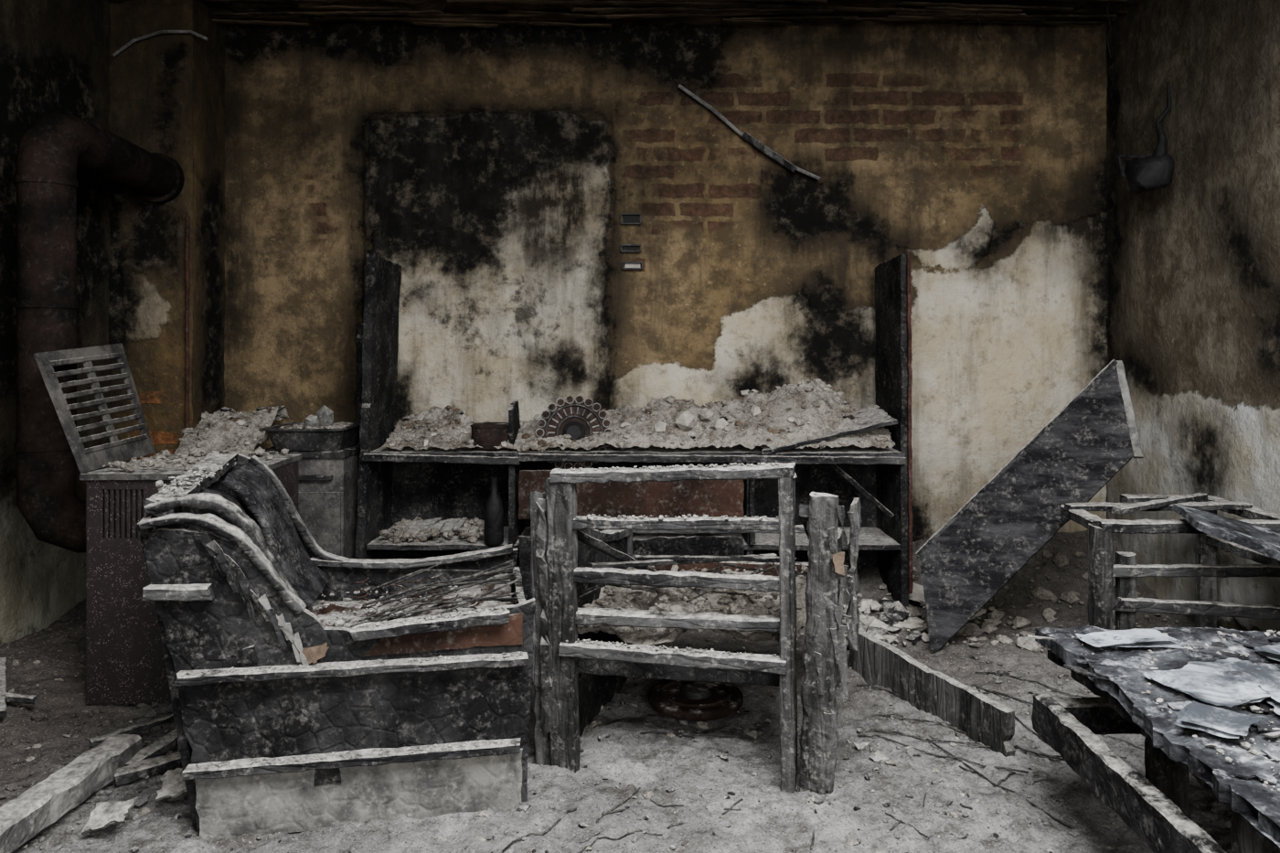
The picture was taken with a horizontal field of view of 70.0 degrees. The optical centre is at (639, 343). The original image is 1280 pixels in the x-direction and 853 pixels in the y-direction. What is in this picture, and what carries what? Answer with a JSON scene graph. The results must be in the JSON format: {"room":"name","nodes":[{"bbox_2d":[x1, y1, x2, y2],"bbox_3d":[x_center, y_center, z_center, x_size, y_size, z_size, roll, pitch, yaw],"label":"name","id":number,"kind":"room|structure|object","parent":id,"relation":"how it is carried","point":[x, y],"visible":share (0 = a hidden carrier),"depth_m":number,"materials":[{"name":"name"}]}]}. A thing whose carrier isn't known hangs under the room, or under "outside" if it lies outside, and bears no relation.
{"room":"fire-damaged room","nodes":[
{"label":"fire-damaged room","id":0,"kind":"room"},
{"bbox_2d":[0,0,111,646],"bbox_3d":[-2.285,-0.175,1.340,0.029,2.690,5.880,0,0,0],"label":"wall","id":1,"kind":"structure","parent":0,"point":[55,54],"depth_m":3.50,"materials":[{"name":"paint"}]},
{"bbox_2d":[14,113,184,553],"bbox_3d":[-2.013,-0.055,3.465,0.296,1.520,0.983,0,0,-12],"label":"pipe","id":2,"kind":"object","parent":1,"relation":"attached to","point":[52,148],"visible":0.91,"depth_m":3.00,"materials":[{"name":"brown metal"}]},
{"bbox_2d":[108,0,194,466],"bbox_3d":[-2.120,-0.175,3.949,0.380,2.690,0.029,0,0,0],"label":"wall","id":3,"kind":"structure","parent":0,"point":[151,101],"depth_m":3.95,"materials":[{"name":"brown paint"}]},
{"bbox_2d":[111,30,207,56],"bbox_3d":[-2.061,-1.289,3.925,0.409,0.115,0.014,0,0,0],"label":"cable","id":4,"kind":"object","parent":3,"relation":"attached to","point":[133,40],"depth_m":3.92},
{"bbox_2d":[184,215,189,427],"bbox_3d":[-1.944,0.010,3.925,0.019,1.120,0.016,0,0,0],"label":"rod","id":5,"kind":"object","parent":3,"relation":"attached to","point":[186,244],"visible":0.78,"depth_m":3.92,"materials":[{"name":"red paint"}]},
{"bbox_2d":[192,0,225,427],"bbox_3d":[-1.930,-0.175,4.113,0.014,2.690,0.334,0,0,0],"label":"post","id":6,"kind":"object","parent":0,"point":[208,56],"depth_m":4.09,"materials":[{"name":"black wood"}]},
{"bbox_2d":[0,529,1232,852],"bbox_3d":[-0.061,0.994,1.335,4.458,0.303,5.870,0,0,0],"label":"floor","id":7,"kind":"structure","parent":0,"point":[1037,837],"depth_m":2.35,"materials":[{"name":"grey concrete"}]},
{"bbox_2d":[0,657,37,717],"bbox_3d":[-2.004,1.050,2.764,0.484,0.042,0.238,0,0,44],"label":"plank","id":8,"kind":"object","parent":7,"relation":"on","point":[5,697],"visible":1,"depth_m":2.72,"materials":[{"name":"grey wood"}]},
{"bbox_2d":[0,734,143,852],"bbox_3d":[-1.391,1.070,2.087,0.096,0.079,0.685,0,0,5],"label":"beam","id":9,"kind":"structure","parent":7,"relation":"on","point":[25,816],"depth_m":2.15,"materials":[{"name":"grey wood"}]},
{"bbox_2d":[89,713,182,786],"bbox_3d":[-1.294,1.078,2.494,0.308,0.060,0.316,0,0,-41],"label":"planks","id":10,"kind":"object","parent":7,"relation":"on","point":[148,761],"visible":0.6,"depth_m":2.38,"materials":[{"name":"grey wood"}]},
{"bbox_2d":[33,342,301,703],"bbox_3d":[-1.545,0.549,3.040,0.670,1.102,0.520,0,0,0],"label":"cabinet","id":11,"kind":"object","parent":7,"relation":"on","point":[125,663],"visible":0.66,"depth_m":2.79,"materials":[{"name":"metal"}]},
{"bbox_2d":[174,405,290,454],"bbox_3d":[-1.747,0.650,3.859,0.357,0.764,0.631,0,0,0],"label":"heap","id":12,"kind":"object","parent":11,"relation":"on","point":[227,428],"visible":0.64,"depth_m":3.87,"materials":[{"name":"grey stone"}]},
{"bbox_2d":[254,442,360,558],"bbox_3d":[-1.380,0.779,3.869,0.380,0.682,0.402,0,0,0],"label":"cabinet","id":13,"kind":"object","parent":7,"relation":"on","point":[328,485],"visible":0.34,"depth_m":3.70,"materials":[{"name":"grey wood"}]},
{"bbox_2d":[261,405,360,450],"bbox_3d":[-1.373,0.346,3.860,0.345,0.178,0.350,0,0,0],"label":"tin","id":14,"kind":"object","parent":13,"relation":"on","point":[318,432],"visible":0.99,"depth_m":3.72,"materials":[{"name":"metal"}]},
{"bbox_2d":[136,452,535,838],"bbox_3d":[-0.753,0.720,2.401,0.916,0.810,0.672,0,0,-10],"label":"sofa","id":15,"kind":"object","parent":7,"relation":"on","point":[312,688],"visible":0.99,"depth_m":2.12,"materials":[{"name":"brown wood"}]},
{"bbox_2d":[355,322,363,442],"bbox_3d":[-1.245,0.519,4.121,0.067,1.228,0.084,0,0,0],"label":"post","id":16,"kind":"object","parent":7,"relation":"on","point":[360,326],"visible":0.17,"depth_m":4.10,"materials":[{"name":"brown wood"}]},
{"bbox_2d":[0,540,1232,852],"bbox_3d":[-0.068,1.016,2.809,4.388,0.268,2.635,0,0,0],"label":"rubble","id":17,"kind":"object","parent":7,"relation":"on","point":[894,616],"visible":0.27,"depth_m":2.56,"materials":[{"name":"grey stone"}]},
{"bbox_2d":[355,251,913,606],"bbox_3d":[-0.031,0.371,3.949,2.299,1.499,0.425,0,0,0],"label":"shelf","id":18,"kind":"object","parent":7,"relation":"on","point":[439,485],"visible":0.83,"depth_m":3.84,"materials":[{"name":"brown wood"}]},
{"bbox_2d":[470,422,509,449],"bbox_3d":[-0.625,0.385,3.840,0.170,0.100,0.170,0,0,0],"label":"pot","id":19,"kind":"object","parent":18,"relation":"on","point":[487,435],"visible":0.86,"depth_m":3.77,"materials":[{"name":"metal"}]},
{"bbox_2d":[484,477,503,545],"bbox_3d":[-0.605,0.692,3.790,0.079,0.273,0.080,0,0,0],"label":"glass bottle","id":20,"kind":"object","parent":18,"relation":"on","point":[494,511],"visible":1,"depth_m":3.76,"materials":[{"name":"black glass"}]},
{"bbox_2d":[534,394,612,469],"bbox_3d":[-0.277,0.374,3.836,0.326,0.314,0.084,0,0,0],"label":"plate","id":21,"kind":"object","parent":18,"relation":"in","point":[578,419],"visible":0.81,"depth_m":3.85,"materials":[{"name":"metal"}]},
{"bbox_2d":[529,462,862,794],"bbox_3d":[0.178,0.716,2.668,0.860,0.835,0.777,0,0,8],"label":"wooden armchair","id":22,"kind":"object","parent":7,"relation":"on","point":[601,606],"visible":1,"depth_m":2.35,"materials":[{"name":"grey wood"}]},
{"bbox_2d":[648,679,743,721],"bbox_3d":[0.170,1.077,2.800,0.290,0.043,0.290,0,0,0],"label":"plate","id":23,"kind":"object","parent":7,"relation":"on","point":[684,700],"visible":0.85,"depth_m":2.75,"materials":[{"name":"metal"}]},
{"bbox_2d":[849,628,1014,757],"bbox_3d":[0.859,1.040,2.780,0.038,0.159,0.698,0,0,-24],"label":"plank","id":24,"kind":"object","parent":7,"relation":"on","point":[985,720],"visible":0.93,"depth_m":2.71,"materials":[{"name":"grey wood"}]},
{"bbox_2d":[915,359,1143,653],"bbox_3d":[1.412,0.576,3.311,0.837,1.036,0.198,0,0,-7],"label":"board","id":25,"kind":"object","parent":7,"relation":"on","point":[1012,517],"visible":0.99,"depth_m":3.30,"materials":[{"name":"grey wood"}]},
{"bbox_2d":[1024,625,1279,852],"bbox_3d":[1.443,0.900,1.648,1.113,0.462,1.104,0,0,0],"label":"coffee table","id":26,"kind":"object","parent":7,"relation":"on","point":[1242,773],"visible":0.7,"depth_m":1.79,"materials":[{"name":"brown wood"}]},
{"bbox_2d":[1060,492,1279,629],"bbox_3d":[1.766,0.820,2.944,0.696,0.620,0.886,0,0,0],"label":"frame","id":27,"kind":"object","parent":7,"relation":"on","point":[1256,538],"visible":0.92,"depth_m":2.87,"materials":[{"name":"grey wood"}]},
{"bbox_2d":[107,0,1144,28],"bbox_3d":[-0.061,-1.480,1.335,4.458,0.090,5.870,0,0,0],"label":"ceiling","id":28,"kind":"structure","parent":0,"point":[440,14],"depth_m":4.04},
{"bbox_2d":[192,19,1109,559],"bbox_3d":[-0.056,-0.175,4.239,4.508,2.690,0.068,0,0,0],"label":"wall","id":29,"kind":"structure","parent":0,"point":[499,166],"depth_m":4.25,"materials":[{"name":"paint"}]},
{"bbox_2d":[619,213,642,269],"bbox_3d":[-0.038,-0.474,4.236,0.106,0.260,0.021,0,0,0],"label":"switch box","id":30,"kind":"object","parent":29,"relation":"attached to","point":[626,219],"visible":1,"depth_m":4.23,"materials":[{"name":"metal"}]},
{"bbox_2d":[677,84,820,180],"bbox_3d":[0.503,-0.977,4.213,0.659,0.446,0.042,0,0,0],"label":"conduit","id":31,"kind":"object","parent":29,"relation":"attached to","point":[745,136],"visible":1,"depth_m":4.21,"materials":[{"name":"grey metal"}]},
{"bbox_2d":[1106,0,1279,633],"bbox_3d":[2.161,-0.175,1.340,0.029,2.690,5.880,0,0,0],"label":"wall","id":32,"kind":"structure","parent":0,"point":[1193,318],"depth_m":3.54,"materials":[{"name":"grey paint"}]},
{"bbox_2d":[1117,81,1174,194],"bbox_3d":[2.037,-0.832,3.687,0.203,0.452,0.180,0,0,27],"label":"wall lamp","id":33,"kind":"object","parent":32,"relation":"attached to","point":[1143,173],"visible":1,"depth_m":3.64,"materials":[{"name":"black plastic"}]}
]}

